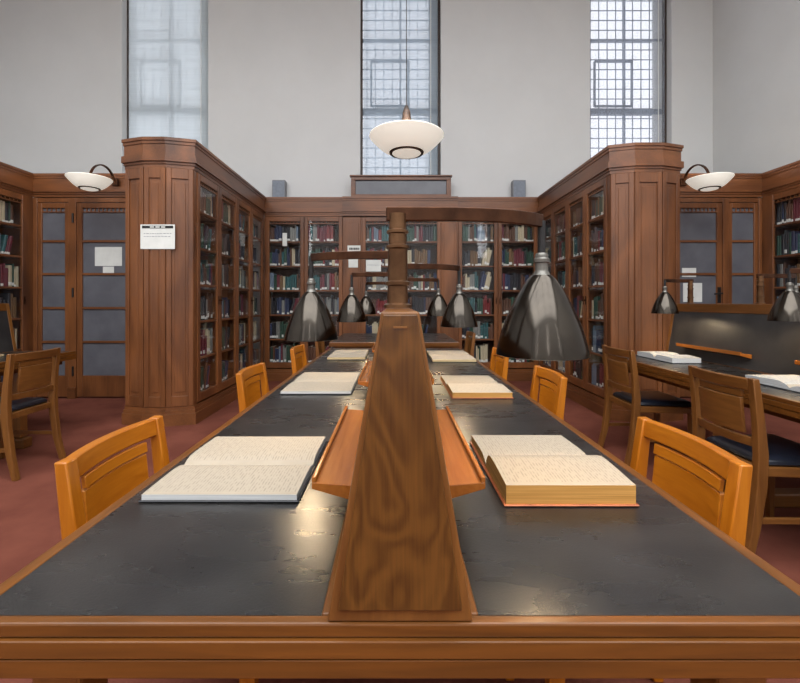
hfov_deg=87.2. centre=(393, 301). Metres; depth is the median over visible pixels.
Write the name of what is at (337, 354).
open book
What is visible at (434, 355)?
open book
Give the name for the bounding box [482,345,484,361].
book
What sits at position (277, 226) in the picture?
book
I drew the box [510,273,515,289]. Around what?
book
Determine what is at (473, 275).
book
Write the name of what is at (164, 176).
bookcase
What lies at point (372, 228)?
book
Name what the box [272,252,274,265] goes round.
book
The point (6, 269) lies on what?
book
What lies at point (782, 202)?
book
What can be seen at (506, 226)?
book
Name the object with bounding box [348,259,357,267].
paper sign
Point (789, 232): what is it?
book
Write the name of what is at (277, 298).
book
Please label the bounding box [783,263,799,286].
book
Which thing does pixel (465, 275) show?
book
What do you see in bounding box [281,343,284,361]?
book
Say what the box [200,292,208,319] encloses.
book
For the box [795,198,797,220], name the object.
book
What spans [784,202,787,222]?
book
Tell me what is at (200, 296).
book
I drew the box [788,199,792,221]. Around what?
book
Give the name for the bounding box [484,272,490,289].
book
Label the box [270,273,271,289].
book
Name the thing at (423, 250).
book
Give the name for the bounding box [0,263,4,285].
book
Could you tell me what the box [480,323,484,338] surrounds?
book
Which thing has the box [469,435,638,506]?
open book
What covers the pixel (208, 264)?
book
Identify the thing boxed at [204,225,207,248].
book
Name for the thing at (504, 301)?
book
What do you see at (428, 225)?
book
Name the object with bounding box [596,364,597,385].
book
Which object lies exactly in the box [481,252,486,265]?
book
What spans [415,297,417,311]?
book
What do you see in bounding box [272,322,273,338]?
book
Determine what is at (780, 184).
bookcase
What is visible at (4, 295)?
book
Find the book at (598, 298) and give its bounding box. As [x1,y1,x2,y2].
[596,296,600,318]
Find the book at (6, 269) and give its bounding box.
[5,268,7,285]
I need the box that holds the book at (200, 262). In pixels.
[200,262,201,283]
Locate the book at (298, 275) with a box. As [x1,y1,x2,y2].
[297,274,299,289]
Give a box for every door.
[33,173,124,398]
[680,173,761,396]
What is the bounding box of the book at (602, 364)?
[602,364,603,388]
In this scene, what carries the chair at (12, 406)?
on the floor
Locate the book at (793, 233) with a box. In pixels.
[791,231,799,253]
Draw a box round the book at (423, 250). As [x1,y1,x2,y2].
[422,249,424,262]
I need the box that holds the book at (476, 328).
[475,323,477,338]
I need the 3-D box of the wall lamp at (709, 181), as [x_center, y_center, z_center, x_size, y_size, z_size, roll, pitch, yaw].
[3.643,-1.472,4.968,0.452,0.374,0.689,0,0,0]
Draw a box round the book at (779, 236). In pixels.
[779,236,780,254]
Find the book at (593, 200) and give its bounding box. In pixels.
[593,200,594,217]
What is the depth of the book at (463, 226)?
6.60 m
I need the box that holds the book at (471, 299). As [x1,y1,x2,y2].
[468,298,472,308]
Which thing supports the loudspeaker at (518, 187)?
on the bookcase at (517, 371)
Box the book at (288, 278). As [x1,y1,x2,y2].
[287,277,289,289]
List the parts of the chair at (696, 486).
leg, post, panel, rail, post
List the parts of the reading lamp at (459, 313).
arm, lamp shade, drop rod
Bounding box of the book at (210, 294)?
[209,293,212,318]
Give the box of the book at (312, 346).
[310,345,314,361]
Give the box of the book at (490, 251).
[486,250,491,265]
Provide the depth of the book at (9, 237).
5.09 m
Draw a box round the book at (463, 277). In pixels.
[462,276,464,289]
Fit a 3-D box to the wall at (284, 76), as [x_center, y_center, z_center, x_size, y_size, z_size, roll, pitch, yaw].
[-0.700,-2.270,7.025,12.500,7.000,0.350,0,0,0]
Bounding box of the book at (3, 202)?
[2,201,4,221]
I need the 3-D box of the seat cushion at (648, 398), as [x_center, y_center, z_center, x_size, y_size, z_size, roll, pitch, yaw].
[2.024,0.758,3.320,0.412,0.044,0.430,0,0,0]
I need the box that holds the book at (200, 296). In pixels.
[200,296,204,319]
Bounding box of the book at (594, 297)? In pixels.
[594,297,595,318]
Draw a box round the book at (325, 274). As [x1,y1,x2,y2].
[325,274,326,289]
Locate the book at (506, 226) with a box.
[504,225,508,240]
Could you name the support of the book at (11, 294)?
on the bookcase at (16, 184)
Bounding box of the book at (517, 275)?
[516,274,518,289]
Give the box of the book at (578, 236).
[578,236,579,255]
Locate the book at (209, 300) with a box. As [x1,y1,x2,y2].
[209,300,210,319]
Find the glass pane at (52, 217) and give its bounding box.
[38,203,67,375]
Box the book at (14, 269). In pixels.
[14,269,15,286]
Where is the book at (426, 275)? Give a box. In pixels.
[424,274,427,289]
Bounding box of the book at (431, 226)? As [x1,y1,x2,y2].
[430,225,432,240]
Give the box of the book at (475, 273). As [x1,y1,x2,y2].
[473,272,476,289]
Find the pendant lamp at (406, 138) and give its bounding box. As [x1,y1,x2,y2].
[369,0,443,158]
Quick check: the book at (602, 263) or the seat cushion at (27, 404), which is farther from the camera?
the book at (602, 263)
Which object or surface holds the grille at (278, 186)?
attached to the loudspeaker at (279, 187)
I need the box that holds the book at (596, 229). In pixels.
[594,227,602,251]
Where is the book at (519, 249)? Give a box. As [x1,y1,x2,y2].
[518,248,520,265]
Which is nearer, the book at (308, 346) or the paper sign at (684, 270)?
the paper sign at (684, 270)
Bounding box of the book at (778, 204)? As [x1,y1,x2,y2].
[777,203,779,224]
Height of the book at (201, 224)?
0.288 m
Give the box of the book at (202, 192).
[202,192,203,212]
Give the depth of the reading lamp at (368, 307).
4.09 m
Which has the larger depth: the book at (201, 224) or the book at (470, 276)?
the book at (470, 276)
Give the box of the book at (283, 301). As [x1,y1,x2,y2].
[282,300,284,313]
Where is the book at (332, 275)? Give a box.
[331,274,334,289]
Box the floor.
[0,381,799,682]
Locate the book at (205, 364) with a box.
[200,362,207,388]
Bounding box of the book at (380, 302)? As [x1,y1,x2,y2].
[379,301,381,313]
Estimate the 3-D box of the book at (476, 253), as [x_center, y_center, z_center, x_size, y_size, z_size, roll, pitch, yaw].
[1.297,-0.675,6.700,0.040,0.229,0.199,0,0,0]
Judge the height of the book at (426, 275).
0.261 m
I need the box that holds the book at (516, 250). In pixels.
[513,249,517,265]
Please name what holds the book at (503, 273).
on the bookcase at (517, 371)
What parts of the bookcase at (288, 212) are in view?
frame, shelf, shelf, shelf, door, cornice, shelf, shelf, door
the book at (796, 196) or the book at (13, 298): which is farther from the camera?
the book at (13, 298)
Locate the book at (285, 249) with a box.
[284,248,286,265]
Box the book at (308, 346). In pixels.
[308,346,309,361]
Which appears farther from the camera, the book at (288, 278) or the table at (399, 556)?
the book at (288, 278)
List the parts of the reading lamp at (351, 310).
drop rod, lamp shade, arm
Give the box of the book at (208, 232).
[207,232,209,249]
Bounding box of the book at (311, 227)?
[310,226,312,240]
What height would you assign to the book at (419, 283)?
0.231 m
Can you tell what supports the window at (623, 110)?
in the wall at (284, 76)
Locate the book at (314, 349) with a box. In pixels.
[313,347,315,359]
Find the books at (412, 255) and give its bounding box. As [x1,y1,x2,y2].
[0,191,787,390]
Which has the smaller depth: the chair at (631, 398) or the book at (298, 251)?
the chair at (631, 398)
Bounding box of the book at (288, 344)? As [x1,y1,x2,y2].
[286,344,290,361]
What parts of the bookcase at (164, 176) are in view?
panel moulding, panel, cornice, frame, shelf, shelf, door, shelf, shelf, door, shelf, door, door, frame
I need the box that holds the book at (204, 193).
[204,193,205,213]
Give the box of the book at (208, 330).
[208,330,209,353]
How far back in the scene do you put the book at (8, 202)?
5.08 m
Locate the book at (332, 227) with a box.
[331,226,334,240]
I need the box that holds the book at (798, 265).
[797,264,799,285]
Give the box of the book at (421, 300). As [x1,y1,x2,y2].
[420,299,422,313]
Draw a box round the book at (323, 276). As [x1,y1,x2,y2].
[322,275,324,289]
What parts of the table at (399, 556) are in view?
leg, rail, panel, edge moulding, leg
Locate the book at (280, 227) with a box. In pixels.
[279,226,281,240]
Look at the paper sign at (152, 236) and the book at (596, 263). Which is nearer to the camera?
the paper sign at (152, 236)
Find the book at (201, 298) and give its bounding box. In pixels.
[200,297,202,319]
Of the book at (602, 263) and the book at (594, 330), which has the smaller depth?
the book at (602, 263)
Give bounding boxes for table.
[0,303,76,448]
[0,308,799,682]
[329,333,458,347]
[602,304,799,506]
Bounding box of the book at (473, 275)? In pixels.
[471,274,474,289]
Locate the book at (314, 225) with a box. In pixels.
[313,224,316,240]
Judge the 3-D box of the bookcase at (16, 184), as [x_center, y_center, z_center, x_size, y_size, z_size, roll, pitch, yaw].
[-4.808,-0.200,4.348,0.484,2.860,1.996,0,0,0]
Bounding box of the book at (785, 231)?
[784,230,799,254]
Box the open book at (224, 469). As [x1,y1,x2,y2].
[138,437,327,501]
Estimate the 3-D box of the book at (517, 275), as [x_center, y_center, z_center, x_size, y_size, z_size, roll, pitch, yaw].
[1.945,-0.310,6.693,0.041,0.260,0.185,0,0,0]
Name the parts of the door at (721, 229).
frosted pane, handle, cornice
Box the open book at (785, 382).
[745,375,799,392]
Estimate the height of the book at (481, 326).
0.214 m
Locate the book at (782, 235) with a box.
[781,234,783,254]
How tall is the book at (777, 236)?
0.257 m
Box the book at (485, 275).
[481,274,486,289]
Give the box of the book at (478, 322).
[477,321,479,338]
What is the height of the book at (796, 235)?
0.245 m
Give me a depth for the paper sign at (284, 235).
6.53 m
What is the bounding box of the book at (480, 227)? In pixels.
[479,226,481,240]
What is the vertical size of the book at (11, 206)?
0.244 m
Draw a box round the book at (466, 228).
[465,227,467,240]
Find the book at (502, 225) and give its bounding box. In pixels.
[502,225,503,240]
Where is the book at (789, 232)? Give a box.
[789,232,790,253]
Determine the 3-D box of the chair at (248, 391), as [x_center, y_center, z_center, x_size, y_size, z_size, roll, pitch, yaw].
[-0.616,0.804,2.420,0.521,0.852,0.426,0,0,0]
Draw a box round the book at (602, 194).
[601,194,602,214]
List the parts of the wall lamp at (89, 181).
lamp shade, glass, bracket arm, mounting plate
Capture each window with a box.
[127,0,128,138]
[361,0,439,174]
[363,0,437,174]
[590,0,666,157]
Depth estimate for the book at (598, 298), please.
4.78 m
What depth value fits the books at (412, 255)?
6.42 m
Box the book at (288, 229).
[287,228,289,240]
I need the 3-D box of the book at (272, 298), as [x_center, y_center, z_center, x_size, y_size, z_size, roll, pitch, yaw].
[-1.918,0.064,6.685,0.031,0.272,0.170,0,0,0]
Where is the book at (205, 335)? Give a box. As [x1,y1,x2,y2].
[205,335,206,354]
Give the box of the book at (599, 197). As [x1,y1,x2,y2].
[599,197,600,215]
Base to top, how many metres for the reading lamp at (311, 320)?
0.324 m
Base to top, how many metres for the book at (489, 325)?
0.232 m
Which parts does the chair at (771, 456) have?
post, rail, panel, rail, post, seat frame, leg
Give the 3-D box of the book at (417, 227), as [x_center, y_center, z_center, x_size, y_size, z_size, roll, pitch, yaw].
[0.371,-1.069,6.691,0.035,0.257,0.183,0,0,0]
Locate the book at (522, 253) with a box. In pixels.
[521,252,523,265]
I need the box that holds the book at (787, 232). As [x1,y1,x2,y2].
[787,232,788,253]
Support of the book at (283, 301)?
on the bookcase at (288, 212)
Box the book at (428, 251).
[427,250,429,263]
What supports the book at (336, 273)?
on the bookcase at (288, 212)
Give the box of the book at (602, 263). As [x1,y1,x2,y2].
[601,263,602,284]
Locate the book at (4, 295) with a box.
[0,293,10,312]
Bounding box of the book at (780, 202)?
[780,202,781,223]
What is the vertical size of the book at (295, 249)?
0.266 m
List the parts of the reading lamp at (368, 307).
lamp shade, arm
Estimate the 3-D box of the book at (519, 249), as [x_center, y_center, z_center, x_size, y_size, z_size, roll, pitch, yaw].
[1.981,-0.701,6.700,0.043,0.281,0.201,0,0,0]
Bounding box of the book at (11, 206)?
[10,204,12,222]
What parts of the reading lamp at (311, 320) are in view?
lamp shade, drop rod, arm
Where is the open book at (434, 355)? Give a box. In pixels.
[426,350,476,361]
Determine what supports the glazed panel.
on the bookcase at (359, 213)
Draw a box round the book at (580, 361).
[579,360,581,378]
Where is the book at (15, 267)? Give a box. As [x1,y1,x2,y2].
[14,266,18,286]
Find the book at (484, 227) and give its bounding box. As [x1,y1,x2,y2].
[482,224,486,240]
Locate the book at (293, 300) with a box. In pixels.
[289,298,295,313]
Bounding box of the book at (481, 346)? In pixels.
[479,345,482,361]
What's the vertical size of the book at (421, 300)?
0.254 m
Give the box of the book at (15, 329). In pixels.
[15,329,16,346]
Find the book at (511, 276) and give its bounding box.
[510,275,512,289]
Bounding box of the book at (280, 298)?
[279,297,283,313]
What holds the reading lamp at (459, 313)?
attached to the table at (399, 556)
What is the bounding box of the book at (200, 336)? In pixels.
[200,336,201,355]
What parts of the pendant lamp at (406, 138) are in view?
stem, lamp shade, cord, glass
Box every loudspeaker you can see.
[272,180,286,196]
[511,180,525,196]
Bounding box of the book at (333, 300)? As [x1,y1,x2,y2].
[332,299,334,313]
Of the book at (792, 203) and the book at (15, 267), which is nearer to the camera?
the book at (792, 203)
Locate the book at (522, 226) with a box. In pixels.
[520,225,523,240]
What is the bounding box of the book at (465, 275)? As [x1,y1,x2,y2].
[463,274,466,289]
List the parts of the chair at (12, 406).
leg, post, seat frame, rail, panel, rail, post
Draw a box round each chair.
[0,348,65,480]
[54,415,258,682]
[236,362,268,412]
[290,344,307,374]
[315,341,325,357]
[464,331,475,356]
[489,347,508,380]
[506,417,752,682]
[530,365,566,419]
[598,345,691,465]
[688,365,799,553]
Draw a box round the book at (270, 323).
[270,323,271,338]
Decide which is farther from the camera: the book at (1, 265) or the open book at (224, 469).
the book at (1, 265)
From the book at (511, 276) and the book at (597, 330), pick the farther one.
the book at (511, 276)
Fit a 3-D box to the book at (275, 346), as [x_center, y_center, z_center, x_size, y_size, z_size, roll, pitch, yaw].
[-1.889,0.829,6.696,0.037,0.260,0.191,0,0,0]
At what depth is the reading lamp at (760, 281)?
2.92 m
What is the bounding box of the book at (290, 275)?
[290,275,291,289]
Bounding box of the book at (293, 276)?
[292,275,294,289]
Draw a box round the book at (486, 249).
[484,248,489,265]
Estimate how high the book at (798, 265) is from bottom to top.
0.266 m
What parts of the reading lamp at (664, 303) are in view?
lamp shade, arm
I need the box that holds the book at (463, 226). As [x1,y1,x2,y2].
[462,225,464,240]
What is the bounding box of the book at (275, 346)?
[273,345,277,361]
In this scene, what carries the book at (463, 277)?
on the bookcase at (517, 371)
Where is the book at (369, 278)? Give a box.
[368,277,370,289]
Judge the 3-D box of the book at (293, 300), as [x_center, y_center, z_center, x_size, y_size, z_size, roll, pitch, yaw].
[-1.599,0.069,6.692,0.097,0.262,0.184,0,0,0]
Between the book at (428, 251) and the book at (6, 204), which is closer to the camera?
the book at (6, 204)
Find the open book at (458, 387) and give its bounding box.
[440,376,513,398]
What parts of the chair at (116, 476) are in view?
post, rail, panel, post, leg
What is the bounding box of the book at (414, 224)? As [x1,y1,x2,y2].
[414,224,415,240]
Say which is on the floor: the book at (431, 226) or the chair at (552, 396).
the chair at (552, 396)
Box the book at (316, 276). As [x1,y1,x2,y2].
[315,275,318,289]
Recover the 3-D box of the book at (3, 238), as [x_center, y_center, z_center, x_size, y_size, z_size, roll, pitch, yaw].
[-4.730,-0.684,5.025,0.160,0.247,0.096,0,0,0]
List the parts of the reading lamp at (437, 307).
arm, lamp shade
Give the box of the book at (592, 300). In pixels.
[592,300,593,318]
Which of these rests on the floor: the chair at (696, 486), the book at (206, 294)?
the chair at (696, 486)
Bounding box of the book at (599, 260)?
[598,259,603,284]
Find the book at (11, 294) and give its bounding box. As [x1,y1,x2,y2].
[11,294,12,317]
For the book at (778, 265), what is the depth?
5.18 m
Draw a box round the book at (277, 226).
[276,225,278,240]
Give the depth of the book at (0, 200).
4.97 m
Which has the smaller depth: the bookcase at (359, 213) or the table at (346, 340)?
the table at (346, 340)
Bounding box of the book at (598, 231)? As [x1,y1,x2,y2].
[598,231,600,250]
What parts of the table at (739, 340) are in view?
edge moulding, leg, rail, divider panel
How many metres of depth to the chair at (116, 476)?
1.15 m
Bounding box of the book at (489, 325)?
[488,324,492,338]
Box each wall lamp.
[65,164,118,190]
[680,164,734,190]
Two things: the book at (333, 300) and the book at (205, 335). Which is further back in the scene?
the book at (333, 300)
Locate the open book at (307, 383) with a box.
[280,372,359,394]
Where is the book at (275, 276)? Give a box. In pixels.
[274,275,276,289]
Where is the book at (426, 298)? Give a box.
[425,297,428,313]
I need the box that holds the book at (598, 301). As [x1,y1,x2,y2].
[598,301,599,319]
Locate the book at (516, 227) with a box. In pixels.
[514,226,517,240]
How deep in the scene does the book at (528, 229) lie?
6.60 m
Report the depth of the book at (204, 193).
4.60 m
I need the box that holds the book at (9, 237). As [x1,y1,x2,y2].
[7,236,12,254]
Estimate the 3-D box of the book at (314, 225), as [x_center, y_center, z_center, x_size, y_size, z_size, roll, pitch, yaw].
[-1.256,-1.081,6.682,0.040,0.281,0.164,0,0,0]
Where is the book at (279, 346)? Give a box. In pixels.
[279,346,280,361]
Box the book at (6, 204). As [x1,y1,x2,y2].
[5,203,7,221]
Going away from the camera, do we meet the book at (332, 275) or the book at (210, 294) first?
the book at (210, 294)
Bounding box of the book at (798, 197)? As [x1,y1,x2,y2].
[798,197,799,219]
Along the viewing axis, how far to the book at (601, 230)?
4.67 m
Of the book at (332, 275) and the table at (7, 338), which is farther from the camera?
the book at (332, 275)
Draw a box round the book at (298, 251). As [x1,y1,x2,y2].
[297,250,299,265]
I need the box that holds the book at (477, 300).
[475,298,479,313]
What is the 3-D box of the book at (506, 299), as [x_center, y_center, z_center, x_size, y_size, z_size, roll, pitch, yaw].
[1.782,0.069,6.695,0.046,0.262,0.190,0,0,0]
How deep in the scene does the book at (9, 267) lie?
5.08 m
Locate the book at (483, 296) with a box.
[482,295,486,313]
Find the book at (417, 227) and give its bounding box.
[416,226,418,240]
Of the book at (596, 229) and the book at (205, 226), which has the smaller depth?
the book at (205, 226)
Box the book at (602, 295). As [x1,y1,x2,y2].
[601,294,603,319]
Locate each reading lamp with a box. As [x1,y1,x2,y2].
[284,251,387,341]
[337,272,387,321]
[360,282,385,314]
[384,207,590,360]
[407,263,477,327]
[407,278,446,315]
[651,279,693,313]
[755,274,799,303]
[767,268,799,321]
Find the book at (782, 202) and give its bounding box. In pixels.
[782,202,783,223]
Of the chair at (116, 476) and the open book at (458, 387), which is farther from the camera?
the open book at (458, 387)
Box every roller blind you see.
[129,0,207,148]
[658,0,658,141]
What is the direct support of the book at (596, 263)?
on the bookcase at (639, 181)
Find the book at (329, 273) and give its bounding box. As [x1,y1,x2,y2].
[329,273,332,289]
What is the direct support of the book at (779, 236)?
on the bookcase at (780, 184)
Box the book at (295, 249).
[295,249,296,265]
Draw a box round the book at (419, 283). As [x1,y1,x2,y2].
[418,276,420,289]
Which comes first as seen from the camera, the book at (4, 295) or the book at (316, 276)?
the book at (4, 295)
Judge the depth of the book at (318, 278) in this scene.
6.60 m
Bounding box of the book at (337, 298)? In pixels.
[337,298,338,313]
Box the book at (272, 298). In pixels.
[271,297,274,313]
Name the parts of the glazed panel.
pane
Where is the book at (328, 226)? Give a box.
[327,225,329,240]
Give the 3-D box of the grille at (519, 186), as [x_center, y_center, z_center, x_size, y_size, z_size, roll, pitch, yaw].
[2.002,-1.790,6.697,0.183,0.280,0.006,0,0,0]
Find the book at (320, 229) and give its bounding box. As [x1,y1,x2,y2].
[319,228,321,240]
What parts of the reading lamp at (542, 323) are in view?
arm, drop rod, lamp shade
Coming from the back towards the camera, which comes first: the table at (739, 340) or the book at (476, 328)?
the book at (476, 328)
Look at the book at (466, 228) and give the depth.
6.60 m
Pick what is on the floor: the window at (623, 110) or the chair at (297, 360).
the chair at (297, 360)
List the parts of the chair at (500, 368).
post, panel, post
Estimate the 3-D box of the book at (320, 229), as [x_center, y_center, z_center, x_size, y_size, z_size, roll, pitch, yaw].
[-1.152,-1.054,6.684,0.048,0.227,0.169,0,0,0]
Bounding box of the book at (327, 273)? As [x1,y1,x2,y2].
[327,273,328,289]
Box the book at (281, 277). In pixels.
[280,276,282,289]
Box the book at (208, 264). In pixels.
[208,264,210,284]
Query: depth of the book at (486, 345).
6.60 m
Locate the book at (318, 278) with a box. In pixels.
[317,277,319,289]
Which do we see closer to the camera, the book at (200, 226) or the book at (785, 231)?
the book at (200, 226)
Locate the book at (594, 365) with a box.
[594,365,595,384]
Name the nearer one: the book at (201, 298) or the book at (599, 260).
the book at (201, 298)
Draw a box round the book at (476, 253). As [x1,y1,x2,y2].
[475,252,477,265]
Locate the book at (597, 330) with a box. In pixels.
[596,329,603,352]
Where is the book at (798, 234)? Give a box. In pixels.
[798,234,799,252]
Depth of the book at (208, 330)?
4.71 m
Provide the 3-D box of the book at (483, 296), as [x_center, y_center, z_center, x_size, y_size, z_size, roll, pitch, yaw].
[1.444,0.048,6.692,0.033,0.303,0.185,0,0,0]
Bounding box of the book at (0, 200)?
[0,200,1,220]
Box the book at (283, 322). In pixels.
[282,321,286,338]
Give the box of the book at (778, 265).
[777,264,779,286]
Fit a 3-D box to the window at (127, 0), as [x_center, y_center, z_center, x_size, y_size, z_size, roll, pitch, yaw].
[-3.733,-3.680,7.040,1.406,3.380,0.120,0,0,0]
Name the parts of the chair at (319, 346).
post, post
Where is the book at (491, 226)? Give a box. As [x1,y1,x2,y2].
[491,226,492,240]
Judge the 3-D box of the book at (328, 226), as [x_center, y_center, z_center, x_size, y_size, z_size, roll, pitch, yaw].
[-1.037,-1.076,6.696,0.043,0.270,0.191,0,0,0]
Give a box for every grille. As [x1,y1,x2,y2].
[273,181,283,196]
[514,181,524,196]
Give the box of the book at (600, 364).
[599,363,603,386]
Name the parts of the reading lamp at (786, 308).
lamp shade, drop rod, arm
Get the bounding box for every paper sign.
[95,247,121,265]
[103,267,113,272]
[140,224,174,248]
[282,233,286,245]
[347,245,359,250]
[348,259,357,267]
[366,260,380,271]
[682,268,695,276]
[683,283,701,301]
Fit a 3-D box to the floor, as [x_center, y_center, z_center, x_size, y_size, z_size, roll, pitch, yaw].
[-0.700,1.280,0.425,12.500,0.100,13.550,0,0,0]
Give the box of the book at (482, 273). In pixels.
[478,271,484,289]
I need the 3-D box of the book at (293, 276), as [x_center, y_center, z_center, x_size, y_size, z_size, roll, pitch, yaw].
[-1.585,-0.305,6.684,0.035,0.249,0.168,0,0,0]
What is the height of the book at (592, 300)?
0.221 m
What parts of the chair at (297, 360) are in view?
post, rail, panel, post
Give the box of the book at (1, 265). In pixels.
[0,264,2,285]
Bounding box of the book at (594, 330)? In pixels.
[594,330,595,352]
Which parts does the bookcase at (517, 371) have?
frame, shelf, shelf, shelf, door, cornice, shelf, shelf, door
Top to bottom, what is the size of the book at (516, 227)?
0.260 m
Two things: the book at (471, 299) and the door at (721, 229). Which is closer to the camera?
the door at (721, 229)
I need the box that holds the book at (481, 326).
[480,325,482,338]
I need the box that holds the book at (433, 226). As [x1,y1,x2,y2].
[433,226,434,240]
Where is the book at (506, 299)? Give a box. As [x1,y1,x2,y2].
[503,298,508,313]
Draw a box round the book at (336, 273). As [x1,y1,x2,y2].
[335,272,337,289]
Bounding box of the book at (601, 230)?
[601,230,602,249]
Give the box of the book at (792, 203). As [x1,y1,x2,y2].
[791,203,792,221]
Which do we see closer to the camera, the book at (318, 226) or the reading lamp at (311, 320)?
the reading lamp at (311, 320)
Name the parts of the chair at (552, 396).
post, panel, rail, post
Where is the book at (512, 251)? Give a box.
[512,251,515,265]
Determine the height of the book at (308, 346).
0.252 m
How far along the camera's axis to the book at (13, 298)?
5.14 m
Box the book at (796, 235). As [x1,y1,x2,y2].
[795,234,797,253]
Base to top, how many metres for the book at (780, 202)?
0.287 m
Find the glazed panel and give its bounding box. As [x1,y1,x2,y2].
[350,175,451,195]
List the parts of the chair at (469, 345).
post, panel, post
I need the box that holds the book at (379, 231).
[378,230,381,240]
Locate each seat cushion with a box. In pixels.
[0,397,46,411]
[613,391,690,406]
[706,434,799,466]
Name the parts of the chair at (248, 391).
post, rail, panel, post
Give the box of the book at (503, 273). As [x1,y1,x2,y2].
[503,273,504,289]
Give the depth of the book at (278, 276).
6.60 m
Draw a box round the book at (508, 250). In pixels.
[507,249,511,265]
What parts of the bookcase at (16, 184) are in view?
shelf, shelf, door, cornice, frame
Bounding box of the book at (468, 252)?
[466,251,469,265]
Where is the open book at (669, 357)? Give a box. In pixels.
[636,351,701,363]
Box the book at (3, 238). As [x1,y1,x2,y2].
[0,235,7,253]
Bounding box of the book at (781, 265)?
[780,264,782,286]
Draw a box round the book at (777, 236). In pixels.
[777,236,778,255]
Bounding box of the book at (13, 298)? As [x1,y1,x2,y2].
[13,298,14,317]
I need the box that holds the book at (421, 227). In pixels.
[420,226,422,240]
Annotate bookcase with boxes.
[0,162,33,396]
[121,137,265,426]
[264,197,342,380]
[342,196,457,347]
[457,197,538,380]
[538,142,683,421]
[762,160,799,303]
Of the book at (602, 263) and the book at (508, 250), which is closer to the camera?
the book at (602, 263)
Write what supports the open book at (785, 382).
on the table at (739, 340)
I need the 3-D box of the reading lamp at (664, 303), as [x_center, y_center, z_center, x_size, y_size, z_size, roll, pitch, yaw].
[2.364,-0.050,3.580,0.422,0.292,0.200,0,0,-33]
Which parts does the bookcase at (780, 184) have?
frame, cornice, door, shelf, shelf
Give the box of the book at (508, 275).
[508,275,509,289]
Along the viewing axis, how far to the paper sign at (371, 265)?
6.53 m
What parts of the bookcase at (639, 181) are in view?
door, door, door, shelf, shelf, door, shelf, shelf, frame, cornice, panel, panel moulding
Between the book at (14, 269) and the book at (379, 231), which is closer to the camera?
the book at (14, 269)
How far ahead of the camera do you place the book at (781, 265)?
5.14 m
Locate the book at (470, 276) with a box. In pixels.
[468,275,471,289]
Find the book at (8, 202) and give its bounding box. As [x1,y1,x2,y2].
[5,201,9,222]
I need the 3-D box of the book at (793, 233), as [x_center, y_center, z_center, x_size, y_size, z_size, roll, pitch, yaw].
[4.821,-0.700,4.996,0.162,0.280,0.045,0,0,0]
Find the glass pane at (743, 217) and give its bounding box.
[729,203,757,303]
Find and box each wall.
[0,0,712,365]
[713,0,799,197]
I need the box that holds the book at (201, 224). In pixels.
[200,223,203,248]
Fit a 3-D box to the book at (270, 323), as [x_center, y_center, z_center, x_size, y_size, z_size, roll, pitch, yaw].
[-1.944,0.459,6.696,0.041,0.242,0.191,0,0,0]
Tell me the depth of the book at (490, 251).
6.60 m
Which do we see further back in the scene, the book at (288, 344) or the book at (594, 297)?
the book at (288, 344)
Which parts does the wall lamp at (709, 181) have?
mounting plate, bracket arm, glass, lamp shade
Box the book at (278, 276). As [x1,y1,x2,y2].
[277,275,281,289]
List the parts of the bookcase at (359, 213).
frame, door, shelf, cornice, shelf, door, frame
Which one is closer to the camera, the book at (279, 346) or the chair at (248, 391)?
the chair at (248, 391)
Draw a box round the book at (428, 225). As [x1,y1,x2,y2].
[428,225,429,240]
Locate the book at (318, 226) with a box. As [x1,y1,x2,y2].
[317,225,320,240]
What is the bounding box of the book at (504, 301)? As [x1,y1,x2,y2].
[503,300,505,313]
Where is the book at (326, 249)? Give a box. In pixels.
[325,248,327,265]
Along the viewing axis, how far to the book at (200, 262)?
4.51 m
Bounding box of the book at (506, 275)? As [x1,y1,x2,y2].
[505,274,507,289]
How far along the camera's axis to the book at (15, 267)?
5.19 m
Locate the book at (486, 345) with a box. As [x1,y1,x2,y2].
[483,343,487,361]
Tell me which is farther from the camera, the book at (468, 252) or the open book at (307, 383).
the book at (468, 252)
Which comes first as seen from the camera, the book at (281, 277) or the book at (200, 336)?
the book at (200, 336)
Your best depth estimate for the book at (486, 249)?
6.60 m
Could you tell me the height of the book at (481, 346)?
0.269 m
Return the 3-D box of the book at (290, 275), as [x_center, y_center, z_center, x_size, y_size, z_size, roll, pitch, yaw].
[-1.622,-0.299,6.681,0.034,0.236,0.161,0,0,0]
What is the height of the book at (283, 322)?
0.275 m
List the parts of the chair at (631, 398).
post, rail, panel, rail, post, seat frame, leg, leg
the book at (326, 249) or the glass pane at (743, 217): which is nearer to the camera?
the glass pane at (743, 217)
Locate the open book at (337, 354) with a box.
[327,350,369,359]
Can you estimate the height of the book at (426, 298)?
0.274 m
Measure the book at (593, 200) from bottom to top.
0.236 m
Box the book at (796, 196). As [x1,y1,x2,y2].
[793,196,796,220]
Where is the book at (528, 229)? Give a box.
[527,228,529,240]
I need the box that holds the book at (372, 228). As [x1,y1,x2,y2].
[371,227,373,240]
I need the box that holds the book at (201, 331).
[200,330,204,354]
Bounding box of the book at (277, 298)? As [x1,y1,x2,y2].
[277,298,278,313]
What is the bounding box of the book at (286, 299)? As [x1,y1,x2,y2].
[285,298,289,313]
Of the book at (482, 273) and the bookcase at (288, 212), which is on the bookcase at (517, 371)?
the book at (482, 273)
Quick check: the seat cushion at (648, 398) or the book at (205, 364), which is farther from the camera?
the book at (205, 364)
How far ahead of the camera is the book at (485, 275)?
6.60 m
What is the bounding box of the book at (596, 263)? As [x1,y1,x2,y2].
[595,263,596,284]
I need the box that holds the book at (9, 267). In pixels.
[5,265,11,286]
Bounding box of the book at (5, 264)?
[5,264,13,286]
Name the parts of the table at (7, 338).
rail, divider panel, leg, edge moulding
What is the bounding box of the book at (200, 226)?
[200,226,201,247]
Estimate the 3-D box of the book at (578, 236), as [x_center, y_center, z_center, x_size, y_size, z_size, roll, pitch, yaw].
[2.391,-0.691,5.250,0.161,0.261,0.046,0,0,0]

